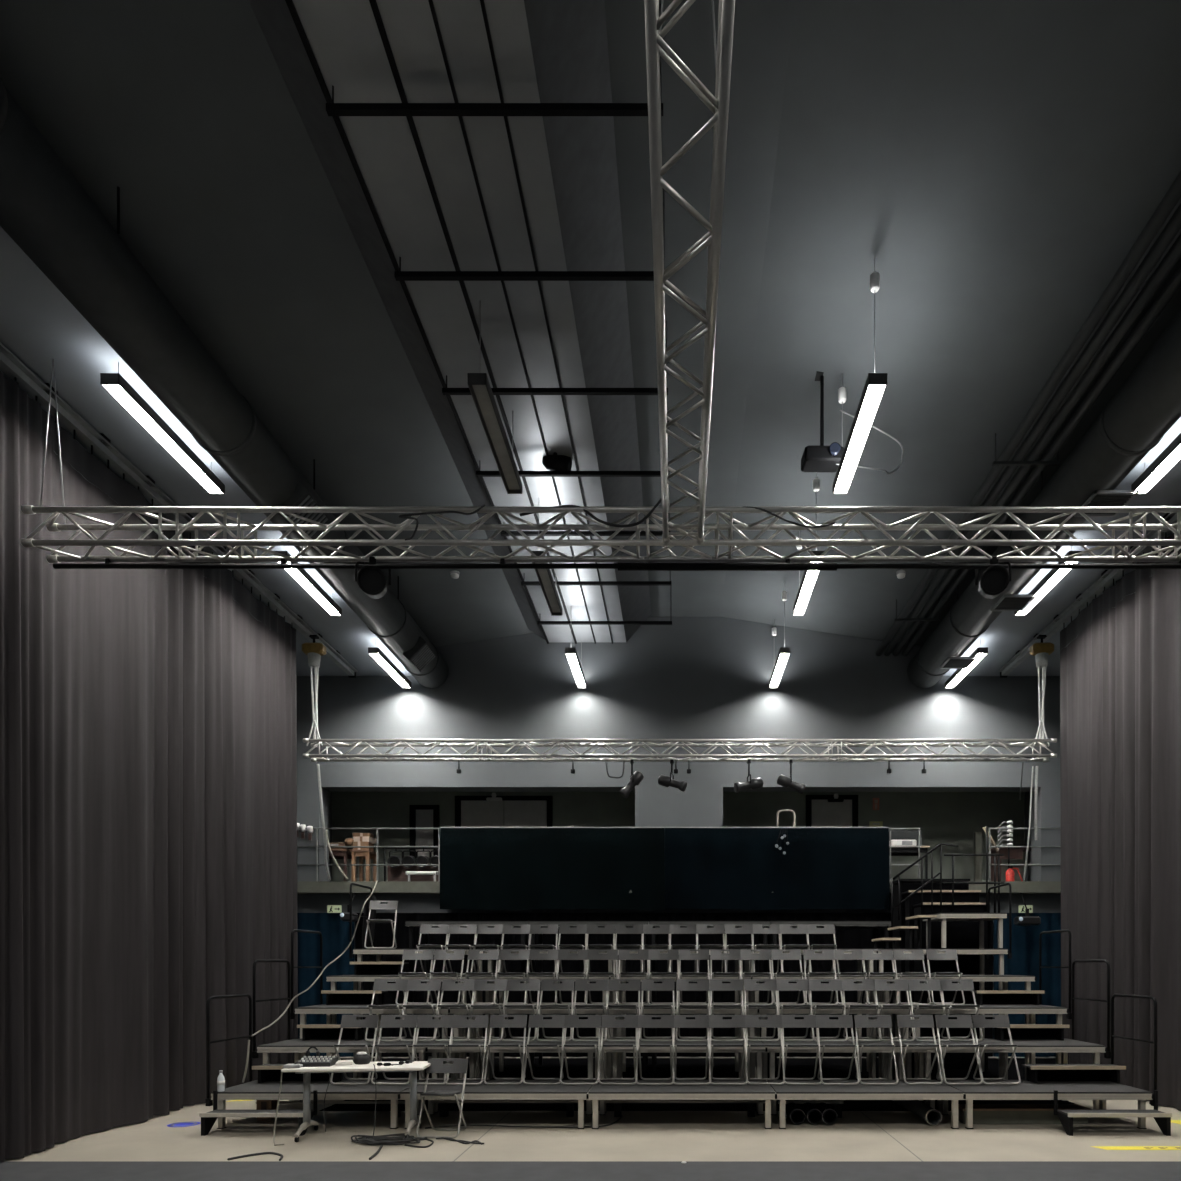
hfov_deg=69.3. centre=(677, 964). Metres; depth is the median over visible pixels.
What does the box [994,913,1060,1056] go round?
door
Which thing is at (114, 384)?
lamp
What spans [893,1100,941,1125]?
tube
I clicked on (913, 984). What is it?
folding chair
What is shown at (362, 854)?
wooden stand
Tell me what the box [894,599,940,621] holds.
bracket
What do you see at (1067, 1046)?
deck
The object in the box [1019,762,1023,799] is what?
cable
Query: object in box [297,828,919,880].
gallery railing
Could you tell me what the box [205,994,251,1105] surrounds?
guard railing
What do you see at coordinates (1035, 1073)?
step
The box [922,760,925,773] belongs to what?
clamp
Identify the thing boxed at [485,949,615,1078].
deck
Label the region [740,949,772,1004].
folding chair
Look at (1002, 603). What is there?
vent grille
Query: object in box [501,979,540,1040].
folding chair
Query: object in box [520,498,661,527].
cable
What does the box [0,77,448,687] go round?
air duct
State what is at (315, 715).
rope
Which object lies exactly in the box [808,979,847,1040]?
folding chair
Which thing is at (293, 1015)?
guard railing
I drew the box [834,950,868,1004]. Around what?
folding chair
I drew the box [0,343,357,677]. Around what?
track
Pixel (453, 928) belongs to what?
folding chair
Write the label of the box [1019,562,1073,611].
diffuser
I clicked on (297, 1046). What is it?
deck
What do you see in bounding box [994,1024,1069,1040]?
step
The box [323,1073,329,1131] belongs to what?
cable
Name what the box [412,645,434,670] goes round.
vent grille
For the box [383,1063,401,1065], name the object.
power adapter
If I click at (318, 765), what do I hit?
rope
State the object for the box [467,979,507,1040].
folding chair
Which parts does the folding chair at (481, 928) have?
seat, frame, backrest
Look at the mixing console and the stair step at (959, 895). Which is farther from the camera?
the stair step at (959, 895)
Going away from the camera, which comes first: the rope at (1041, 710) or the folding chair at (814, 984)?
the folding chair at (814, 984)
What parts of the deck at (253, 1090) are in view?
leg, frame, leg, leg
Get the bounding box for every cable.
[227,1152,282,1160]
[273,1067,283,1145]
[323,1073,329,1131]
[326,830,348,880]
[369,1139,384,1159]
[372,1064,375,1138]
[399,504,484,540]
[404,1137,483,1147]
[425,1116,621,1128]
[436,1137,482,1144]
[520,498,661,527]
[605,761,624,777]
[746,507,834,527]
[836,409,902,474]
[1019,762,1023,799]
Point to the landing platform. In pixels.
(943, 917)
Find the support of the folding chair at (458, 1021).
on the deck at (522, 1091)
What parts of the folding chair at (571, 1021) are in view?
seat, frame, seat rod, backrest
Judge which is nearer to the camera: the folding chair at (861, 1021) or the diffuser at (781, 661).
the folding chair at (861, 1021)
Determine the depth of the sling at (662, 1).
4.00 m
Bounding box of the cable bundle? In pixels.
[775,830,788,853]
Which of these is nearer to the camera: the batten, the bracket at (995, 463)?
the bracket at (995, 463)
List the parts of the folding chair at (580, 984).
frame, seat, backrest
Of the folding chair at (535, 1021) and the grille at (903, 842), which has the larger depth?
the grille at (903, 842)
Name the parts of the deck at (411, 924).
leg, leg, frame, leg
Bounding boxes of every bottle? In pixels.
[217,1070,224,1091]
[1006,868,1013,880]
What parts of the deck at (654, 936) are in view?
leg, leg, frame, leg, leg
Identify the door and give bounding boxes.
[297,913,353,1056]
[410,805,439,857]
[455,796,552,826]
[806,795,857,826]
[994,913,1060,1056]
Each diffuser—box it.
[288,562,336,611]
[373,654,407,685]
[472,385,519,489]
[535,562,560,611]
[568,654,584,685]
[770,654,787,685]
[795,562,819,611]
[835,385,882,489]
[948,654,982,685]
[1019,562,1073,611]
[1137,444,1180,489]
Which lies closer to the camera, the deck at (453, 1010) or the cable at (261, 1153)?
the cable at (261, 1153)
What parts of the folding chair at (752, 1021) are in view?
backrest, seat rod, seat, frame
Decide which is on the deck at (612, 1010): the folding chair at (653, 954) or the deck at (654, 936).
the folding chair at (653, 954)
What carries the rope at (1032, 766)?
hanging from the truss at (314, 757)
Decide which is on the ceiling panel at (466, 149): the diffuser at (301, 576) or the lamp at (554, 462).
the lamp at (554, 462)
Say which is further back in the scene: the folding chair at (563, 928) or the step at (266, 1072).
the folding chair at (563, 928)
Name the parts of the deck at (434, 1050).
leg, leg, frame, leg, leg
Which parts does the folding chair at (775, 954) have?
backrest, seat, frame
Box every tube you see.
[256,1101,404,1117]
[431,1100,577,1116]
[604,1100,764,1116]
[777,1100,804,1123]
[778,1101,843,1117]
[793,1100,821,1123]
[809,1100,837,1123]
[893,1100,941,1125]
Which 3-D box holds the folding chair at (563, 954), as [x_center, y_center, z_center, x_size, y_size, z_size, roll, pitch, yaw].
[-1.457,0.165,11.706,0.445,0.765,0.426,0,0,-2]
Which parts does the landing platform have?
leg, leg, frame, leg, leg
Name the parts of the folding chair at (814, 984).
backrest, frame, seat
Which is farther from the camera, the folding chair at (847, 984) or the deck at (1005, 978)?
the deck at (1005, 978)
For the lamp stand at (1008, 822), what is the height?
1.220 m
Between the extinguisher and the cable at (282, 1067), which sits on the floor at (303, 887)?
the extinguisher
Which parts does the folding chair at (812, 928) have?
backrest, frame, seat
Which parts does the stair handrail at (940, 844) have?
post, post, rail, post, rail, post, post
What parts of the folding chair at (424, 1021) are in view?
seat rod, seat, frame, backrest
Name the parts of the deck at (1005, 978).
leg, leg, frame, leg, leg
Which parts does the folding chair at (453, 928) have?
seat, frame, backrest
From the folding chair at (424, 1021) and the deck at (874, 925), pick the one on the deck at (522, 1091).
the folding chair at (424, 1021)
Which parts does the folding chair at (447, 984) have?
seat, frame, backrest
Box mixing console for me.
[295,1056,337,1066]
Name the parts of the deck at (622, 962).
leg, leg, frame, leg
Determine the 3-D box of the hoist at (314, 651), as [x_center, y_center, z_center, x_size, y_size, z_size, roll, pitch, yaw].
[-5.900,-5.088,13.750,0.340,0.495,0.200,0,0,0]
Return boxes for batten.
[983,826,998,851]
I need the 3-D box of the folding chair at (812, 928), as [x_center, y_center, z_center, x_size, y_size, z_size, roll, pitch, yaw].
[2.161,-0.235,12.713,0.445,0.765,0.426,0,0,0]
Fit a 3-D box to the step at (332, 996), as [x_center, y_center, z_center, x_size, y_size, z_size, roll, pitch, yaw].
[-4.480,0.450,11.768,0.820,0.200,0.295,0,0,0]
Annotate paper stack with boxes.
[335,1060,352,1065]
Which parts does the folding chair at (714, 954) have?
backrest, frame, seat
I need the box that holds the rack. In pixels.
[382,848,437,880]
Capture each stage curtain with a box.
[0,371,297,1161]
[1060,530,1180,1110]
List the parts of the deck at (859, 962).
leg, leg, frame, leg, leg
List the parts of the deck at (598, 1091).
leg, leg, frame, leg, leg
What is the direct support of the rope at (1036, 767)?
hanging from the truss at (314, 757)
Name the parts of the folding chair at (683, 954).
frame, backrest, seat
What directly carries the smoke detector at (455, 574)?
attached to the ceiling at (998, 163)
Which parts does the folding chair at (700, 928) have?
backrest, frame, seat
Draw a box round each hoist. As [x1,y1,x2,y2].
[302,635,325,667]
[1030,635,1053,667]
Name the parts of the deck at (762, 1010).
leg, leg, frame, leg, leg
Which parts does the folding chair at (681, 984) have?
backrest, seat, frame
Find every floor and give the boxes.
[5,1056,1180,1160]
[297,881,1060,893]
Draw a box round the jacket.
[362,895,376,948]
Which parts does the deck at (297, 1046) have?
leg, leg, frame, leg, leg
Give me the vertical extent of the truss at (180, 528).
0.354 m
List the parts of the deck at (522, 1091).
leg, leg, frame, leg, leg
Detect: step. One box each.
[199,1090,316,1135]
[252,1064,341,1082]
[297,1024,363,1040]
[321,990,387,1004]
[350,962,408,974]
[872,938,900,948]
[888,926,917,948]
[893,879,969,1058]
[901,890,980,1065]
[906,915,936,948]
[913,902,987,1068]
[971,990,1043,1004]
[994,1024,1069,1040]
[1022,1064,1125,1082]
[1054,1090,1171,1135]
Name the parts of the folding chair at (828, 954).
backrest, seat, frame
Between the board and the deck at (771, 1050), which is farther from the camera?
the deck at (771, 1050)
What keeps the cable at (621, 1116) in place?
on the floor at (638, 1135)
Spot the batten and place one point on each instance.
(992, 841)
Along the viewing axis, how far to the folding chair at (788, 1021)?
9.86 m
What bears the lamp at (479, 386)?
hanging from the ceiling panel at (466, 149)
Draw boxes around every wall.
[296,617,1060,880]
[329,792,331,880]
[332,792,1023,880]
[1024,792,1030,880]
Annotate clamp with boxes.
[457,760,460,773]
[571,760,574,773]
[674,760,677,773]
[687,760,690,773]
[887,760,890,773]
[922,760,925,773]
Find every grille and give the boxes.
[288,495,327,536]
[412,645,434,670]
[902,841,911,844]
[943,659,973,667]
[994,597,1033,609]
[1085,494,1132,513]
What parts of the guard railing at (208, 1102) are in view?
rail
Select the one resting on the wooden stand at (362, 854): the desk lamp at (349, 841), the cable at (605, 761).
the desk lamp at (349, 841)
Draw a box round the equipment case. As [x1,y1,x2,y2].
[329,842,349,849]
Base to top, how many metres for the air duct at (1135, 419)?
0.810 m
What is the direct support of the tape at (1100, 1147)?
on the floor at (638, 1135)
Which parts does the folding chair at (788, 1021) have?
backrest, seat rod, seat, frame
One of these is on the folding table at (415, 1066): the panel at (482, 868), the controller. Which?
the controller
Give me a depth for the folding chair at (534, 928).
12.82 m
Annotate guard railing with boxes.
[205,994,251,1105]
[252,959,290,1057]
[291,929,324,1018]
[349,883,374,958]
[986,883,1011,958]
[1037,929,1071,1018]
[1072,959,1110,1057]
[1111,994,1156,1105]
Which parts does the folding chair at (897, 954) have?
backrest, frame, seat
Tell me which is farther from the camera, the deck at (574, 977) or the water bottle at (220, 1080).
the deck at (574, 977)
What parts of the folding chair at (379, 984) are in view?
seat, frame, backrest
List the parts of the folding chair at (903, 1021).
backrest, frame, seat rod, seat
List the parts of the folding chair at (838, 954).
backrest, frame, seat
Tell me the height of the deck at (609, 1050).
0.802 m
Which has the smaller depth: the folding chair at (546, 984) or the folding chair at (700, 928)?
the folding chair at (546, 984)
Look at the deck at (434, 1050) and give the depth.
10.03 m
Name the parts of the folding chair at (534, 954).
seat, frame, backrest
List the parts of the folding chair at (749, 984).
backrest, frame, seat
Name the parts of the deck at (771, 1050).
leg, leg, frame, leg, leg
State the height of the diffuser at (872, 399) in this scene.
0.010 m
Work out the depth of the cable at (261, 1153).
7.75 m
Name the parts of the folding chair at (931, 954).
backrest, frame, seat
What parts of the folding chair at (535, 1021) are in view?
seat, seat rod, frame, backrest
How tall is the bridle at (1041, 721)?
0.417 m
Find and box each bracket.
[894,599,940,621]
[992,433,1060,465]
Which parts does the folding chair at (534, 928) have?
seat, backrest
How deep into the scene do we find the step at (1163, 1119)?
8.75 m
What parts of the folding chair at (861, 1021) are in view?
backrest, frame, seat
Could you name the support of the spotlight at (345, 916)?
hanging from the floor at (303, 887)
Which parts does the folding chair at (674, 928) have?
backrest, seat, frame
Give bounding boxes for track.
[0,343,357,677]
[998,503,1180,677]
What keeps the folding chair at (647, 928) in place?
on the deck at (619, 1030)
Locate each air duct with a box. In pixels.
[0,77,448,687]
[907,309,1180,687]
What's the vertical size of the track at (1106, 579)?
0.150 m
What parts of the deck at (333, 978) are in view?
leg, leg, frame, leg, leg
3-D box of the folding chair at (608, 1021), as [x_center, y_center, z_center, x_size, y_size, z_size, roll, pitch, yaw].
[-0.677,0.965,9.748,0.445,0.765,0.426,0,0,0]
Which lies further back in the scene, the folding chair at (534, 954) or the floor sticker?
the folding chair at (534, 954)
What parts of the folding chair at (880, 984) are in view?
backrest, frame, seat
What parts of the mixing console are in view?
knob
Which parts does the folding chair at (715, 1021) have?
seat rod, backrest, frame, seat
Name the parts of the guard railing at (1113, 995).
rail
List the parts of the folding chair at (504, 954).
seat, frame, backrest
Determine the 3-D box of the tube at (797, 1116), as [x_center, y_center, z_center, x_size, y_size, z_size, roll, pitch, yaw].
[1.305,1.655,10.170,0.166,0.164,1.900,0,0,0]
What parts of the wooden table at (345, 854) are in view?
leg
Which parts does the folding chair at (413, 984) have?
seat, frame, backrest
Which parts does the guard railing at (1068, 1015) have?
rail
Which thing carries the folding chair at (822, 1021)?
on the deck at (901, 1090)
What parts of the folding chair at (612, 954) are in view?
seat, frame, backrest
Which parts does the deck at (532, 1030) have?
leg, leg, frame, leg, leg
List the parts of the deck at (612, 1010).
leg, leg, frame, leg, leg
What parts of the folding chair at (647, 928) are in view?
frame, seat, backrest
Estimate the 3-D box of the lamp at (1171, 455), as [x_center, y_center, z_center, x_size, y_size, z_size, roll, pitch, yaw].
[5.060,-5.325,8.430,0.166,0.310,1.760,0,0,0]
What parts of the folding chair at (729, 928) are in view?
backrest, frame, seat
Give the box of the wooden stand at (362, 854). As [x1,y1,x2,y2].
[350,850,376,880]
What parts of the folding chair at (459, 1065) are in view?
seat, frame, backrest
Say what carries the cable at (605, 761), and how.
hanging from the truss at (314, 757)
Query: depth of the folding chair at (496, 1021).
9.86 m
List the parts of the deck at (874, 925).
leg, leg, frame, leg, leg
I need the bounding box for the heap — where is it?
[351,1133,425,1144]
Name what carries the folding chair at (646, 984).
on the deck at (609, 1050)
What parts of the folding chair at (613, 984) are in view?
seat, frame, backrest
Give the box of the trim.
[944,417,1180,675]
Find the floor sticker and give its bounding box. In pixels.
[167,1122,199,1126]
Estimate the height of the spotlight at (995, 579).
0.391 m
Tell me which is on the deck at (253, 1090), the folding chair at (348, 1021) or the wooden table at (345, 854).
the folding chair at (348, 1021)
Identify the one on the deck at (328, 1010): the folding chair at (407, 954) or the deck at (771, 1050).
the folding chair at (407, 954)
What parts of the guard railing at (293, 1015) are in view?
rail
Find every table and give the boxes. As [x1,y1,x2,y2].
[281,1061,430,1141]
[329,849,356,880]
[889,846,929,878]
[988,848,1030,880]
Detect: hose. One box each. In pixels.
[242,1040,249,1082]
[251,881,377,1036]
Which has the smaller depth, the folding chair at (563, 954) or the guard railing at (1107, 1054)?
the guard railing at (1107, 1054)
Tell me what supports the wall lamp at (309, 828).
attached to the wall at (690, 677)
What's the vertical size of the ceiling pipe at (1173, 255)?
0.110 m
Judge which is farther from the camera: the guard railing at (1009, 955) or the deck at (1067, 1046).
the guard railing at (1009, 955)
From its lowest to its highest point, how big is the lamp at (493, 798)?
0.165 m
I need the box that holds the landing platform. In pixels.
[923,913,1006,948]
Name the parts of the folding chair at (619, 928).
seat, backrest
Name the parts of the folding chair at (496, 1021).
frame, seat, seat rod, backrest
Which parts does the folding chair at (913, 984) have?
backrest, frame, seat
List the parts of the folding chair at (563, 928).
seat, frame, backrest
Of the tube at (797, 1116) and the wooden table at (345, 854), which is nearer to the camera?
the tube at (797, 1116)
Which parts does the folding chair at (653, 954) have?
seat, backrest, frame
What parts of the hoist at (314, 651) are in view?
motor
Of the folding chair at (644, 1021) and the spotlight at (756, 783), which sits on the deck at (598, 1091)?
the folding chair at (644, 1021)
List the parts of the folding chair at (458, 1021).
seat, frame, backrest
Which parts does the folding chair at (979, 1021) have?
backrest, frame, seat, seat rod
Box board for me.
[958,1104,1090,1123]
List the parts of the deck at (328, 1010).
leg, leg, frame, leg, leg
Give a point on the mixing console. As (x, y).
(310, 1061)
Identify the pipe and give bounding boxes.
[53,558,1180,570]
[876,171,1180,655]
[884,204,1180,655]
[893,234,1180,655]
[902,265,1180,655]
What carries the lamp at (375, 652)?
hanging from the ceiling at (39, 325)
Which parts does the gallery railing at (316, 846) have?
post, post, post, rail, rail, rail, post, post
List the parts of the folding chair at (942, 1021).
backrest, frame, seat rod, seat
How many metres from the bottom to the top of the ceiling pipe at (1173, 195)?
0.110 m
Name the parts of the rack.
panel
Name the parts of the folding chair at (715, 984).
backrest, seat, frame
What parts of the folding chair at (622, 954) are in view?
seat, frame, backrest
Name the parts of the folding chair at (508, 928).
seat, frame, backrest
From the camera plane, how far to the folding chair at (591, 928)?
12.80 m
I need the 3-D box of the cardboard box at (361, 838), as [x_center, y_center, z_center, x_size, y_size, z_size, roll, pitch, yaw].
[-6.200,-2.470,16.799,0.320,0.104,0.344,0,0,5]
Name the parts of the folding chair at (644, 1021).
frame, seat, backrest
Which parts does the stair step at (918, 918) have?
post, post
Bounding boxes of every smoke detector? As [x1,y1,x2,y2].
[450,570,459,578]
[896,570,905,578]
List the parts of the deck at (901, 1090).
leg, leg, frame, leg, leg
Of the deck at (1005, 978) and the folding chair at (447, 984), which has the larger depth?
the deck at (1005, 978)
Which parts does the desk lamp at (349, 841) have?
lamp shade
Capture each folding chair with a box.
[330,1015,378,1084]
[364,900,397,948]
[365,979,407,1040]
[371,1015,417,1084]
[396,950,433,1004]
[400,979,440,1040]
[409,1015,453,1084]
[414,924,448,971]
[416,1058,467,1137]
[427,949,464,1004]
[434,979,474,1040]
[442,924,476,974]
[444,1015,488,1084]
[462,949,498,1004]
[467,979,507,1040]
[470,924,504,971]
[484,1015,526,1084]
[494,949,529,1004]
[499,924,529,973]
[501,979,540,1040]
[523,1015,564,1084]
[524,950,557,1004]
[526,924,557,974]
[536,979,573,1040]
[555,949,587,1004]
[556,924,586,972]
[560,1015,600,1084]
[571,979,607,1040]
[584,949,617,1004]
[585,924,614,973]
[599,1015,637,1084]
[604,979,640,1040]
[613,924,643,974]
[617,949,648,1004]
[635,1015,674,1084]
[640,979,674,1040]
[641,924,670,971]
[648,949,679,1004]
[669,924,698,971]
[672,1015,710,1084]
[676,979,709,1040]
[678,949,709,1004]
[696,924,726,971]
[709,1015,747,1084]
[710,949,741,1004]
[710,979,743,1040]
[725,924,754,973]
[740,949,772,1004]
[744,979,779,1040]
[745,1015,784,1084]
[752,924,781,971]
[771,949,805,1004]
[776,979,814,1040]
[779,924,811,974]
[782,1015,822,1084]
[803,949,837,1004]
[807,924,838,973]
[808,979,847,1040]
[816,1015,859,1084]
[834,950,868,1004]
[842,979,881,1040]
[854,1015,897,1084]
[862,949,898,1004]
[874,979,914,1040]
[893,949,930,1004]
[896,1015,942,1084]
[907,979,949,1040]
[926,949,964,1004]
[935,1015,982,1084]
[939,979,982,1040]
[972,1015,1020,1084]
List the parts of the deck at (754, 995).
leg, leg, frame, leg, leg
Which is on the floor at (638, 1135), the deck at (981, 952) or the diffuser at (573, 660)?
the deck at (981, 952)
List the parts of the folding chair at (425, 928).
seat, frame, backrest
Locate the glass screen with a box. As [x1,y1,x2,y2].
[889,830,921,845]
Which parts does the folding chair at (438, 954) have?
seat, frame, backrest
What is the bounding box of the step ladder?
[776,809,795,826]
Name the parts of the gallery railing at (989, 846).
post, rail, rail, rail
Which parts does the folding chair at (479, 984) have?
seat, frame, backrest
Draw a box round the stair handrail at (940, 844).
[891,843,957,925]
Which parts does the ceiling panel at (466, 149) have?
seam rail, seam rail, drop rod, seam rail, drop rod, seam rail, drop rod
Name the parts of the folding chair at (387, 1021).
frame, seat, seat rod, backrest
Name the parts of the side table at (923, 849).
leg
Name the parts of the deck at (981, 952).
leg, leg, frame, leg, leg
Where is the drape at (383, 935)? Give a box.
[355,913,992,1056]
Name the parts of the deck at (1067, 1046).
leg, leg, frame, leg, leg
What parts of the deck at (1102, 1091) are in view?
leg, leg, frame, leg, leg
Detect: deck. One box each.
[211,1080,424,1128]
[257,1039,446,1112]
[295,1004,463,1077]
[326,975,479,1077]
[353,949,494,1077]
[399,1080,595,1128]
[405,921,527,1070]
[427,1039,600,1112]
[449,1004,605,1079]
[469,975,611,1079]
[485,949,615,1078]
[527,921,648,1070]
[588,1080,776,1128]
[597,1039,766,1112]
[605,1004,758,1079]
[611,975,752,1079]
[618,949,745,1077]
[649,921,769,1070]
[744,949,877,1077]
[750,975,893,1079]
[755,1004,913,1079]
[761,1039,935,1104]
[767,921,890,1070]
[767,1080,965,1128]
[866,949,1008,1077]
[881,975,1036,1079]
[898,1004,1068,1079]
[918,1039,1107,1112]
[937,1080,1153,1128]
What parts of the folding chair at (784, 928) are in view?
backrest, seat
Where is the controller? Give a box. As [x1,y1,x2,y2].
[283,1064,302,1067]
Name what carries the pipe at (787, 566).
attached to the truss at (180, 528)
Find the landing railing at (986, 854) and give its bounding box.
[944,826,1003,912]
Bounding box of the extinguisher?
[1006,866,1022,880]
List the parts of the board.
case lid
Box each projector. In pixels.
[801,371,843,471]
[889,840,916,845]
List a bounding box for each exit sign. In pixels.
[327,905,341,912]
[1018,905,1032,912]
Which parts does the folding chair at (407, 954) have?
seat, frame, backrest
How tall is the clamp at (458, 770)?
0.209 m
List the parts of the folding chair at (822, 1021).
backrest, frame, seat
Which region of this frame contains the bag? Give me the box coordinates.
[353,1052,370,1064]
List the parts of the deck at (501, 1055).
leg, leg, frame, leg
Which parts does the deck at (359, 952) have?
leg, leg, frame, leg, leg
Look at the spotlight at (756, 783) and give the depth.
13.63 m
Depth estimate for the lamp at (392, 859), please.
16.50 m
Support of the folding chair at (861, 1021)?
on the deck at (901, 1090)
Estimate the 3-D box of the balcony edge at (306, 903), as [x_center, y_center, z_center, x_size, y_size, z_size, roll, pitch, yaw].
[0.000,0.195,16.350,15.200,3.110,0.200,0,0,0]
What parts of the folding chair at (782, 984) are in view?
backrest, seat, frame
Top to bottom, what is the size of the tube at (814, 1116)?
0.164 m
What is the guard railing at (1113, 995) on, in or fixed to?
attached to the deck at (1102, 1091)
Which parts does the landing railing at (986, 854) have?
post, rail, rail, post, post, post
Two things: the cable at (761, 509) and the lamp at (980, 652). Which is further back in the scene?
the lamp at (980, 652)
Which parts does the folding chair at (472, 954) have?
seat, frame, backrest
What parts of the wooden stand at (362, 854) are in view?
leg, leg, leg, leg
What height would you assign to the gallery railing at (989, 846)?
1.014 m
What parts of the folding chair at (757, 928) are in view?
backrest, frame, seat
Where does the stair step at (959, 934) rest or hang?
on the floor at (638, 1135)
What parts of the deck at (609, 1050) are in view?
leg, leg, frame, leg, leg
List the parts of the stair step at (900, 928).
post, post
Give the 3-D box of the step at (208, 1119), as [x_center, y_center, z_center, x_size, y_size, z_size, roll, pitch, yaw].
[-4.370,1.539,8.838,1.090,0.422,0.315,0,0,0]
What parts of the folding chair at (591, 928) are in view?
seat, frame, backrest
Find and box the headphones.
[306,1047,319,1056]
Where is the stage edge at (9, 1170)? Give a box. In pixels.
[0,1161,1180,1180]
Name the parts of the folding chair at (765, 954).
backrest, seat, frame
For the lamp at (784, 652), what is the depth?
14.69 m
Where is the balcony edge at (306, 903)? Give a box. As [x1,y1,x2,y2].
[297,894,1060,1055]
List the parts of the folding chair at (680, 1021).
seat, frame, backrest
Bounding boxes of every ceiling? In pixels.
[0,0,1180,646]
[0,226,411,675]
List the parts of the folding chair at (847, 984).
backrest, frame, seat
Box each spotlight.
[340,893,357,921]
[355,556,390,598]
[619,759,643,797]
[658,759,686,791]
[734,759,763,792]
[777,759,805,793]
[975,556,1010,598]
[1014,893,1040,925]
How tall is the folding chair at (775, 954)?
0.765 m
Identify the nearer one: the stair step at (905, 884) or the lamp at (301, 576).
the lamp at (301, 576)
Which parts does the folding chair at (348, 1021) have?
seat, seat rod, frame, backrest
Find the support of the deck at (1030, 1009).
on the floor at (638, 1135)
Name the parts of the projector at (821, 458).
casing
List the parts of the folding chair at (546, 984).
seat, frame, backrest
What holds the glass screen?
on the side table at (923, 849)
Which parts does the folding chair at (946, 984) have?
backrest, frame, seat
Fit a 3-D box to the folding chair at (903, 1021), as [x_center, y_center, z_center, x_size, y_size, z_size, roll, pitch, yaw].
[2.768,0.965,9.759,0.445,0.765,0.426,0,0,-1]
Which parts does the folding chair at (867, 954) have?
backrest, frame, seat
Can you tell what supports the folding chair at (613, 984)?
on the deck at (609, 1050)
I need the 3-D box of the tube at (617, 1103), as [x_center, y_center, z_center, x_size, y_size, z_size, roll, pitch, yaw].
[0.075,1.657,9.800,1.850,0.186,0.100,0,0,0]
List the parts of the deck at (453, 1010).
leg, leg, frame, leg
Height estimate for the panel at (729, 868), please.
1.569 m
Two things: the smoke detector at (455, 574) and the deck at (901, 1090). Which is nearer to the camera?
the deck at (901, 1090)
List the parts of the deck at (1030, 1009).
leg, leg, frame, leg, leg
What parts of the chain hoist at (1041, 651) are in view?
motor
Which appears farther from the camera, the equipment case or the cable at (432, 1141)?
the equipment case
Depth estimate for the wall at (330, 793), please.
18.55 m
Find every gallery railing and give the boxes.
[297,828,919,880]
[988,828,1060,880]
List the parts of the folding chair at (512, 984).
seat, frame, backrest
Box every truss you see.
[21,505,1180,562]
[303,738,1056,761]
[644,0,734,544]
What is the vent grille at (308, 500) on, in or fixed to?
attached to the air duct at (45, 210)
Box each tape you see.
[1090,1146,1180,1149]
[1171,1120,1180,1123]
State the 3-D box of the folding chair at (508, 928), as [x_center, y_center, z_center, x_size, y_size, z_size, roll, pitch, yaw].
[-2.434,-0.235,12.708,0.445,0.765,0.426,0,0,-2]
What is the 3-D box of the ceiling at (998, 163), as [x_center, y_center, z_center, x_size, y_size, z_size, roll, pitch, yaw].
[0.000,-6.385,5.010,9.900,0.870,22.020,0,0,0]
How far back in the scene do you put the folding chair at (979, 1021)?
9.85 m
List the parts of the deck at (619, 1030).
leg, leg, frame, leg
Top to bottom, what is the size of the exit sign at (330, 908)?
0.140 m
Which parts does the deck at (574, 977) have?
leg, leg, frame, leg, leg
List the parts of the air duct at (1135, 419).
vent frame, vent frame, vent frame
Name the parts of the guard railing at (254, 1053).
rail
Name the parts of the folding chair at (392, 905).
seat, frame, backrest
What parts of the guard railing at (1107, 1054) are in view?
rail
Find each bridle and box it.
[306,720,322,745]
[1033,720,1049,745]
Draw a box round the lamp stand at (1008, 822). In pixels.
[997,820,1012,868]
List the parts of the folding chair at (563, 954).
seat, frame, backrest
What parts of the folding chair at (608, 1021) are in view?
seat, frame, seat rod, backrest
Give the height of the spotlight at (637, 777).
0.621 m
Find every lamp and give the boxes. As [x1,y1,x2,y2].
[100,362,224,493]
[274,546,341,615]
[297,823,299,836]
[299,824,305,838]
[306,826,312,839]
[345,838,353,848]
[368,639,410,687]
[388,849,402,867]
[401,849,416,867]
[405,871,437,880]
[415,849,429,867]
[429,849,437,867]
[468,301,522,493]
[486,793,501,800]
[531,551,562,615]
[542,452,571,471]
[565,641,586,687]
[769,582,789,687]
[793,472,823,615]
[828,794,843,801]
[833,256,886,493]
[945,639,987,687]
[1014,546,1081,615]
[1131,433,1180,493]
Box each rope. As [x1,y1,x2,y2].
[310,666,318,742]
[317,764,330,880]
[1023,766,1033,879]
[1034,766,1037,839]
[1038,666,1046,738]
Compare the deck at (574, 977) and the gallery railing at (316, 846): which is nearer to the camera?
the deck at (574, 977)
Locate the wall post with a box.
[974,832,981,880]
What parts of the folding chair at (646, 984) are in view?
seat, frame, backrest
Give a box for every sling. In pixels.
[40,359,65,523]
[659,0,716,70]
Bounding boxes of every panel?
[248,0,671,643]
[440,827,664,909]
[665,827,889,909]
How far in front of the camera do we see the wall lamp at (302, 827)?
15.95 m
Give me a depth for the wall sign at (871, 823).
18.57 m
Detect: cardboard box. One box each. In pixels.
[257,1100,277,1120]
[350,841,373,850]
[352,833,373,837]
[353,836,376,843]

